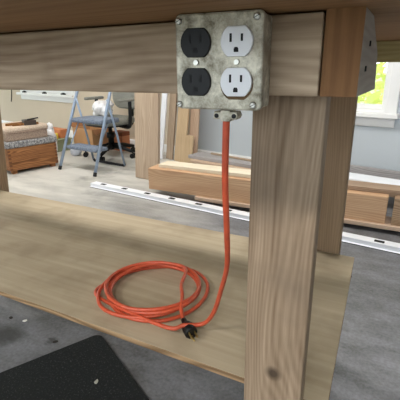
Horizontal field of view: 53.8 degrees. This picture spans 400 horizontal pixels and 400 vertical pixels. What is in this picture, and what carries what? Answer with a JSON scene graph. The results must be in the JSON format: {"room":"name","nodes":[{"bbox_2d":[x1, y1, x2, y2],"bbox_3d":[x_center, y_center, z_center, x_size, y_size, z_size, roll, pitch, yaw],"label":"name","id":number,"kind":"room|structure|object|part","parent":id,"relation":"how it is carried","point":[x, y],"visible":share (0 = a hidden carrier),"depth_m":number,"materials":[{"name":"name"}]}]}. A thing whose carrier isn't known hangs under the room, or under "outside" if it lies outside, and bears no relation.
{"room":"woodworking shop","nodes":[
{"label":"woodworking shop","id":0,"kind":"room"},
{"bbox_2d":[0,137,399,399],"bbox_3d":[-2.064,0.219,2.508,12.200,0.120,8.600,9,21,26],"label":"floor","id":1,"kind":"structure","parent":0,"point":[367,365],"depth_m":1.53,"materials":[{"name":"concrete"}]},
{"bbox_2d":[4,135,57,173],"bbox_3d":[-1.803,-0.491,3.939,0.642,0.298,0.494,16,25,40],"label":"wooden chest","id":2,"kind":"object","parent":1,"relation":"on","point":[35,152],"visible":0.88,"depth_m":3.71,"materials":[{"name":"brown wood"}]},
{"bbox_2d":[2,121,47,141],"bbox_3d":[-1.755,-0.670,3.801,0.417,0.128,0.430,16,25,40],"label":"footstool","id":3,"kind":"object","parent":2,"relation":"on","point":[11,133],"visible":0.76,"depth_m":3.66,"materials":[{"name":"beige fabric"}]},
{"bbox_2d":[5,117,38,125],"bbox_3d":[-1.659,-0.733,3.694,0.306,0.059,0.130,-13,22,-32],"label":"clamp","id":4,"kind":"object","parent":3,"relation":"on","point":[31,121],"visible":1,"depth_m":3.67,"materials":[{"name":"brown wood"}]},
{"bbox_2d":[2,121,47,133],"bbox_3d":[-1.758,-0.706,3.791,0.410,0.053,0.430,16,25,40],"label":"cushion","id":5,"kind":"object","parent":3,"relation":"on","point":[41,127],"depth_m":3.67,"materials":[{"name":"beige fabric"}]},
{"bbox_3d":[-1.805,-0.605,3.901,0.642,0.058,0.494,16,25,40],"label":"lid","id":6,"kind":"part","parent":2,"relation":"part of","materials":[{"name":"grey fabric"}]},
{"bbox_2d":[47,122,57,150],"bbox_3d":[-1.645,-0.671,4.346,0.135,0.373,0.131,9,21,26],"label":"plastic sack","id":7,"kind":"object","parent":1,"relation":"on","point":[50,131],"visible":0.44,"depth_m":4.28,"materials":[{"name":"white plastic"}]},
{"bbox_2d":[57,137,71,151],"bbox_3d":[-1.744,-0.674,4.714,0.380,0.145,0.260,14,24,36],"label":"storage bin","id":8,"kind":"object","parent":1,"relation":"on","point":[60,141],"visible":0.15,"depth_m":4.61,"materials":[{"name":"green plastic"}]},
{"bbox_2d":[53,127,66,137],"bbox_3d":[-1.711,-0.813,4.737,0.280,0.100,0.090,14,24,36],"label":"carton","id":9,"kind":"object","parent":8,"relation":"on","point":[61,132],"visible":0.47,"depth_m":4.65,"materials":[{"name":"orange cardboard"}]},
{"bbox_2d":[0,335,148,399],"bbox_3d":[-0.559,0.655,0.966,0.900,0.011,0.600,-13,23,-33],"label":"floor mat","id":10,"kind":"object","parent":1,"relation":"on","point":[70,372],"visible":1,"depth_m":1.23,"materials":[{"name":"black rubber"}]},
{"bbox_2d":[70,149,81,155],"bbox_3d":[-1.379,-0.554,4.391,0.139,0.116,0.120,9,21,26],"label":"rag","id":11,"kind":"object","parent":1,"relation":"on","point":[73,152],"visible":0.61,"depth_m":4.35,"materials":[{"name":"white fabric"}]},
{"bbox_2d":[71,122,107,144],"bbox_3d":[-1.304,-0.776,4.754,0.491,0.301,0.260,14,24,36],"label":"cardboard box","id":12,"kind":"object","parent":1,"relation":"on","point":[94,133],"visible":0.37,"depth_m":4.67,"materials":[{"name":"brown cardboard"}]},
{"bbox_2d":[58,91,125,176],"bbox_3d":[-1.043,-0.778,3.677,0.524,1.002,0.439,12,22,32],"label":"step stool","id":13,"kind":"object","parent":1,"relation":"on","point":[99,120],"visible":0.73,"depth_m":3.71,"materials":[{"name":"blue-grey painted metal"},{"name":"black rubber"}]},
{"bbox_3d":[-1.246,-0.774,3.797,0.030,0.899,0.388,14,23,36],"label":"rail","id":14,"kind":"part","parent":13,"relation":"part of","materials":[{"name":"blue metal"}]},
{"bbox_3d":[-1.149,-0.698,3.946,0.021,0.645,0.170,10,21,29],"label":"leg","id":15,"kind":"part","parent":13,"relation":"part of","materials":[{"name":"blue metal"}]},
{"bbox_3d":[-0.862,-0.695,3.550,0.030,0.899,0.387,10,21,28],"label":"rail","id":16,"kind":"part","parent":13,"relation":"part of","materials":[{"name":"blue metal"}]},
{"bbox_3d":[-0.788,-0.624,3.714,0.021,0.645,0.171,13,23,36],"label":"leg","id":17,"kind":"part","parent":13,"relation":"part of","materials":[{"name":"blue metal"}]},
{"bbox_2d":[83,92,134,160],"bbox_3d":[-0.953,-0.937,4.238,0.614,0.930,0.631,14,24,37],"label":"office chair","id":18,"kind":"object","parent":1,"relation":"on","point":[125,100],"visible":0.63,"depth_m":4.26,"materials":[{"name":"grey fabric"}]},
{"bbox_3d":[-1.172,-1.128,4.358,0.055,0.030,0.250,14,24,37],"label":"armrest","id":19,"kind":"part","parent":18,"relation":"part of","materials":[{"name":"black plastic"}]},
{"bbox_2d":[92,100,113,115],"bbox_3d":[-1.040,-0.978,4.197,0.232,0.186,0.250,9,21,26],"label":"plastic bag","id":20,"kind":"object","parent":18,"relation":"on","point":[98,107],"visible":0.65,"depth_m":4.13,"materials":[{"name":"white plastic"}]},
{"bbox_3d":[-1.004,-0.537,4.194,0.060,0.088,0.271,4,19,12],"label":"arm","id":21,"kind":"part","parent":18,"relation":"part of","materials":[{"name":"black plastic"}]},
{"bbox_3d":[-0.974,-0.859,4.243,0.470,0.070,0.450,14,24,37],"label":"seat","id":22,"kind":"part","parent":18,"relation":"part of","materials":[{"name":"grey fabric"}]},
{"bbox_3d":[-0.838,-0.562,4.263,0.271,0.088,0.060,10,21,28],"label":"arm","id":23,"kind":"part","parent":18,"relation":"part of","materials":[{"name":"black plastic"}]},
{"bbox_3d":[-0.818,-1.228,4.327,0.420,0.440,0.060,14,24,37],"label":"backrest","id":24,"kind":"part","parent":18,"relation":"part of","materials":[{"name":"grey fabric"}]},
{"bbox_3d":[-0.863,-0.621,4.439,0.060,0.088,0.271,17,26,42],"label":"arm","id":25,"kind":"part","parent":18,"relation":"part of","materials":[{"name":"black plastic"}]},
{"bbox_3d":[-0.743,-1.022,4.030,0.055,0.030,0.250,14,24,37],"label":"armrest","id":26,"kind":"part","parent":18,"relation":"part of","materials":[{"name":"grey fabric"}]},
{"bbox_3d":[-0.787,-0.896,4.145,0.197,0.294,0.049,14,24,37],"label":"arm post","id":27,"kind":"part","parent":18,"relation":"part of","materials":[{"name":"black plastic"}]},
{"bbox_2d":[113,130,129,150],"bbox_3d":[-0.933,-0.702,4.650,0.186,0.220,0.126,14,24,36],"label":"carton","id":28,"kind":"object","parent":1,"relation":"on","point":[123,135],"visible":0.63,"depth_m":4.59,"materials":[{"name":"brown cardboard"}]},
{"bbox_3d":[-0.934,-0.785,4.622,0.186,0.045,0.126,14,24,36],"label":"carton lid","id":29,"kind":"part","parent":28,"relation":"part of","materials":[{"name":"brown cardboard"}]},
{"bbox_2d":[134,93,160,179],"bbox_3d":[-0.400,-1.448,2.978,0.398,2.707,0.038,9,21,26],"label":"board","id":30,"kind":"object","parent":1,"relation":"on","point":[147,105],"visible":0.44,"depth_m":3.28,"materials":[{"name":"beige wood"}]},
{"bbox_2d":[160,93,167,158],"bbox_3d":[-0.274,-1.853,3.765,0.393,2.955,0.060,-5,19,-12],"label":"strip","id":31,"kind":"object","parent":1,"relation":"on","point":[164,95],"visible":0.41,"depth_m":4.08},
{"bbox_2d":[166,93,177,159],"bbox_3d":[-0.217,-1.606,3.833,0.316,2.444,0.085,-8,20,-19],"label":"leaning board","id":32,"kind":"object","parent":1,"relation":"on","point":[173,96],"visible":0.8,"depth_m":4.07,"materials":[{"name":"brown wood"}]},
{"bbox_2d":[174,107,189,161],"bbox_3d":[-0.073,-1.747,3.638,0.413,2.837,0.117,-5,19,-13],"label":"leaning board","id":33,"kind":"object","parent":1,"relation":"on","point":[183,114],"visible":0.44,"depth_m":3.96,"materials":[{"name":"beige wood"}]},
{"bbox_2d":[184,135,193,162],"bbox_3d":[-0.111,-0.501,3.925,0.110,0.288,0.046,14,24,36],"label":"board","id":34,"kind":"object","parent":1,"relation":"on","point":[189,140],"visible":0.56,"depth_m":3.91,"materials":[{"name":"beige wood"}]},
{"bbox_2d":[189,109,199,163],"bbox_3d":[-0.004,-1.554,3.671,0.264,2.441,0.106,-15,24,-37],"label":"leaning board","id":35,"kind":"object","parent":1,"relation":"on","point":[195,113],"visible":0.34,"depth_m":3.89,"materials":[{"name":"beige wood"}]},
{"bbox_2d":[0,0,399,399],"bbox_3d":[-0.395,0.080,1.099,1.960,1.019,1.000,9,21,26],"label":"workbench","id":36,"kind":"object","parent":1,"relation":"on","point":[275,329],"visible":0.95,"depth_m":0.62,"materials":[{"name":"brown wood"}]},
{"bbox_3d":[-0.940,-0.146,1.825,0.185,0.993,0.037,9,21,26],"label":"leg","id":37,"kind":"part","parent":36,"relation":"part of","materials":[{"name":"brown wood"}]},
{"bbox_2d":[94,121,229,341],"bbox_3d":[-0.031,0.034,0.809,0.279,0.488,0.528,-16,24,-38],"label":"extension cord","id":38,"kind":"object","parent":36,"relation":"on","point":[189,329],"visible":1,"depth_m":0.87,"materials":[{"name":"orange plastic"}]},
{"bbox_2d":[0,190,353,399],"bbox_3d":[-0.408,0.147,1.266,1.690,0.013,0.586,9,21,26],"label":"shelf","id":39,"kind":"object","parent":36,"relation":"attached to","point":[54,255],"depth_m":1.05,"materials":[{"name":"brown wood"}]},
{"bbox_2d":[175,9,271,121],"bbox_3d":[0.027,-0.150,0.452,0.102,0.115,0.050,7,20,22],"label":"outlet box","id":40,"kind":"object","parent":36,"relation":"attached to","point":[223,58],"visible":1,"depth_m":0.43,"materials":[{"name":"metal"}]},
{"bbox_2d":[181,28,210,95],"bbox_3d":[-0.004,-0.153,0.440,0.036,0.071,0.006,7,20,22],"label":"receptacle","id":41,"kind":"object","parent":40,"relation":"attached to","point":[195,42],"depth_m":0.44,"materials":[{"name":"plastic"}]},
{"bbox_2d":[220,25,253,96],"bbox_3d":[0.039,-0.148,0.423,0.036,0.071,0.006,7,20,22],"label":"receptacle","id":42,"kind":"object","parent":40,"relation":"attached to","point":[236,41],"depth_m":0.42,"materials":[{"name":"plastic"}]},
{"bbox_3d":[0.124,0.242,0.642,0.097,0.985,0.030,9,21,26],"label":"leg","id":43,"kind":"part","parent":36,"relation":"part of","materials":[{"name":"brown wood"}]},
{"bbox_3d":[0.381,0.058,1.177,0.090,0.985,0.037,9,21,26],"label":"leg","id":44,"kind":"part","parent":36,"relation":"part of","materials":[{"name":"brown wood"}]},
{"bbox_3d":[-0.174,-0.483,1.337,1.890,0.051,0.037,9,21,26],"label":"rail","id":45,"kind":"part","parent":36,"relation":"part of","materials":[{"name":"brown wood"}]},
{"bbox_2d":[90,181,399,254],"bbox_3d":[0.304,0.107,2.519,2.852,0.031,0.078,11,22,32],"label":"rail","id":46,"kind":"object","parent":1,"relation":"on","point":[378,244],"visible":0.66,"depth_m":2.65,"materials":[{"name":"white metal"}]},
{"bbox_2d":[195,196,399,231],"bbox_3d":[0.983,0.116,2.397,2.212,0.025,0.170,9,21,26],"label":"plank","id":47,"kind":"object","parent":1,"relation":"on","point":[387,226],"visible":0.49,"depth_m":2.34,"materials":[{"name":"brown wood"}]},
{"bbox_2d":[148,164,388,223],"bbox_3d":[0.372,-0.070,2.673,1.639,0.162,0.140,9,21,26],"label":"timber beam","id":48,"kind":"structure","parent":47,"relation":"on","point":[360,205],"depth_m":2.69,"materials":[{"name":"brown wood"}]},
{"bbox_2d":[159,161,250,177],"bbox_3d":[0.154,-0.208,2.792,0.980,0.026,0.130,9,21,26],"label":"plank","id":49,"kind":"object","parent":48,"relation":"on","point":[237,172],"visible":0.51,"depth_m":2.82,"materials":[{"name":"brown wood"}]},
{"bbox_2d":[391,195,399,225],"bbox_3d":[1.615,0.122,2.063,1.094,0.162,0.140,9,21,26],"label":"timber beam","id":50,"kind":"structure","parent":47,"relation":"on","point":[395,220],"depth_m":2.24,"materials":[{"name":"brown wood"}]},
{"bbox_2d":[348,180,399,195],"bbox_3d":[1.230,-0.046,2.275,1.310,0.028,0.120,9,21,26],"label":"plank","id":51,"kind":"object","parent":50,"relation":"on","point":[352,185],"visible":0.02,"depth_m":2.34,"materials":[{"name":"brown wood"}]},
{"bbox_2d":[350,165,399,179],"bbox_3d":[1.960,-0.001,2.544,2.150,0.178,0.041,14,24,36],"label":"plank","id":52,"kind":"object","parent":1,"relation":"on","point":[392,174],"visible":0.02,"depth_m":2.98,"materials":[{"name":"grey wood"}]},
{"bbox_2d":[0,89,399,170],"bbox_3d":[-0.439,-1.870,4.214,11.600,2.700,0.161,14,24,36],"label":"wall","id":53,"kind":"structure","parent":0,"point":[374,147],"depth_m":4.02,"materials":[{"name":"grey paint"}]},
{"bbox_2d":[16,90,74,102],"bbox_3d":[-2.212,-2.146,5.563,1.480,1.453,0.235,14,24,36],"label":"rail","id":54,"kind":"structure","parent":53,"relation":"in","point":[53,96],"depth_m":5.67,"materials":[{"name":"white metal"}]},
{"bbox_3d":[-2.240,-1.530,5.727,1.480,0.035,0.125,14,24,36],"label":"sill","id":55,"kind":"part","parent":54,"relation":"part of","materials":[{"name":"white paint"}]},
{"bbox_3d":[-2.237,-1.480,5.746,1.420,0.073,0.020,14,24,36],"label":"apron trim","id":56,"kind":"part","parent":54,"relation":"part of","materials":[{"name":"white paint"}]},
{"bbox_3d":[-2.186,-2.173,5.589,1.240,1.230,0.080,14,24,36],"label":"sash","id":57,"kind":"part","parent":54,"relation":"part of","materials":[{"name":"white paint"}]},
{"bbox_2d":[2,120,250,158],"bbox_3d":[-0.478,-0.612,4.569,11.600,0.090,0.015,14,24,36],"label":"baseboard","id":58,"kind":"structure","parent":53,"relation":"attached to","point":[132,141],"depth_m":4.41,"materials":[{"name":"white paint"}]},
{"bbox_2d":[355,62,399,127],"bbox_3d":[1.085,-1.338,3.065,1.070,1.453,0.235,14,24,36],"label":"window","id":59,"kind":"structure","parent":53,"relation":"in","point":[384,115],"depth_m":2.95,"materials":[{"name":"white paint"}]},
{"bbox_3d":[1.111,-1.364,3.091,0.830,1.230,0.080,14,24,36],"label":"sash","id":60,"kind":"part","parent":59,"relation":"part of","materials":[{"name":"white paint"}]},
{"bbox_3d":[1.060,-0.671,3.248,1.010,0.073,0.020,14,24,36],"label":"apron trim","id":61,"kind":"part","parent":59,"relation":"part of","materials":[{"name":"white paint"}]},
{"bbox_3d":[1.058,-0.721,3.229,1.070,0.035,0.125,14,24,36],"label":"sill","id":62,"kind":"part","parent":59,"relation":"part of","materials":[{"name":"white paint"}]},
{"bbox_3d":[1.052,-1.366,3.013,1.020,1.365,0.018,14,24,36],"label":"casing","id":63,"kind":"part","parent":59,"relation":"part of","materials":[{"name":"white paint"}]},
{"bbox_2d":[357,62,386,103],"bbox_3d":[1.552,-1.848,4.663,2.278,2.613,2.210,9,21,26],"label":"shrub","id":64,"kind":"object","parent":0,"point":[375,98],"visible":0.03,"depth_m":4.19,"materials":[{"name":"green plant"}]},
{"label":"outside","id":65,"kind":"structure","parent":0,"visible":0},
{"bbox_2d":[358,72,385,102],"bbox_3d":[0.013,1.089,0.370,120.000,0.160,120.000,9,21,26],"label":"sky","id":66,"kind":"structure","parent":65,"point":[379,79],"depth_m":16.25,"materials":[{"name":"white"}]},
{"bbox_3d":[0.176,-0.288,3.597,0.090,0.088,0.340,14,24,36],"label":"block","id":67,"kind":"object","parent":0,"visible":0},
{"bbox_2d":[190,159,250,169],"bbox_3d":[0.424,-0.264,3.342,1.200,0.025,0.150,14,24,36],"label":"plank","id":68,"kind":"object","parent":67,"relation":"on","point":[191,160],"visible":0.23,"depth_m":3.52,"materials":[{"name":"beige wood"}]},
{"bbox_2d":[188,151,250,167],"bbox_3d":[0.405,-0.331,3.430,1.160,0.046,0.200,14,24,36],"label":"plank","id":69,"kind":"object","parent":68,"relation":"on","point":[205,156],"depth_m":3.54,"materials":[{"name":"grey wood"}]},
{"bbox_3d":[0.362,-0.364,3.481,0.703,0.016,0.020,16,25,41],"label":"wood strip","id":70,"kind":"part","parent":69,"relation":"part of","materials":[{"name":"brown wood"}]},
{"bbox_3d":[1.545,0.048,2.560,0.090,0.088,0.340,14,24,36],"label":"block","id":71,"kind":"object","parent":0,"visible":0},
{"bbox_3d":[1.772,0.050,2.355,2.000,0.035,0.180,14,24,36],"label":"plank","id":72,"kind":"object","parent":71,"relation":"on","visible":0},
{"bbox_2d":[349,172,399,185],"bbox_3d":[1.786,0.004,2.375,2.020,0.036,0.170,14,24,36],"label":"plank","id":73,"kind":"object","parent":72,"relation":"on","point":[352,176],"visible":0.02,"depth_m":2.78,"materials":[{"name":"white wood"}]}
]}

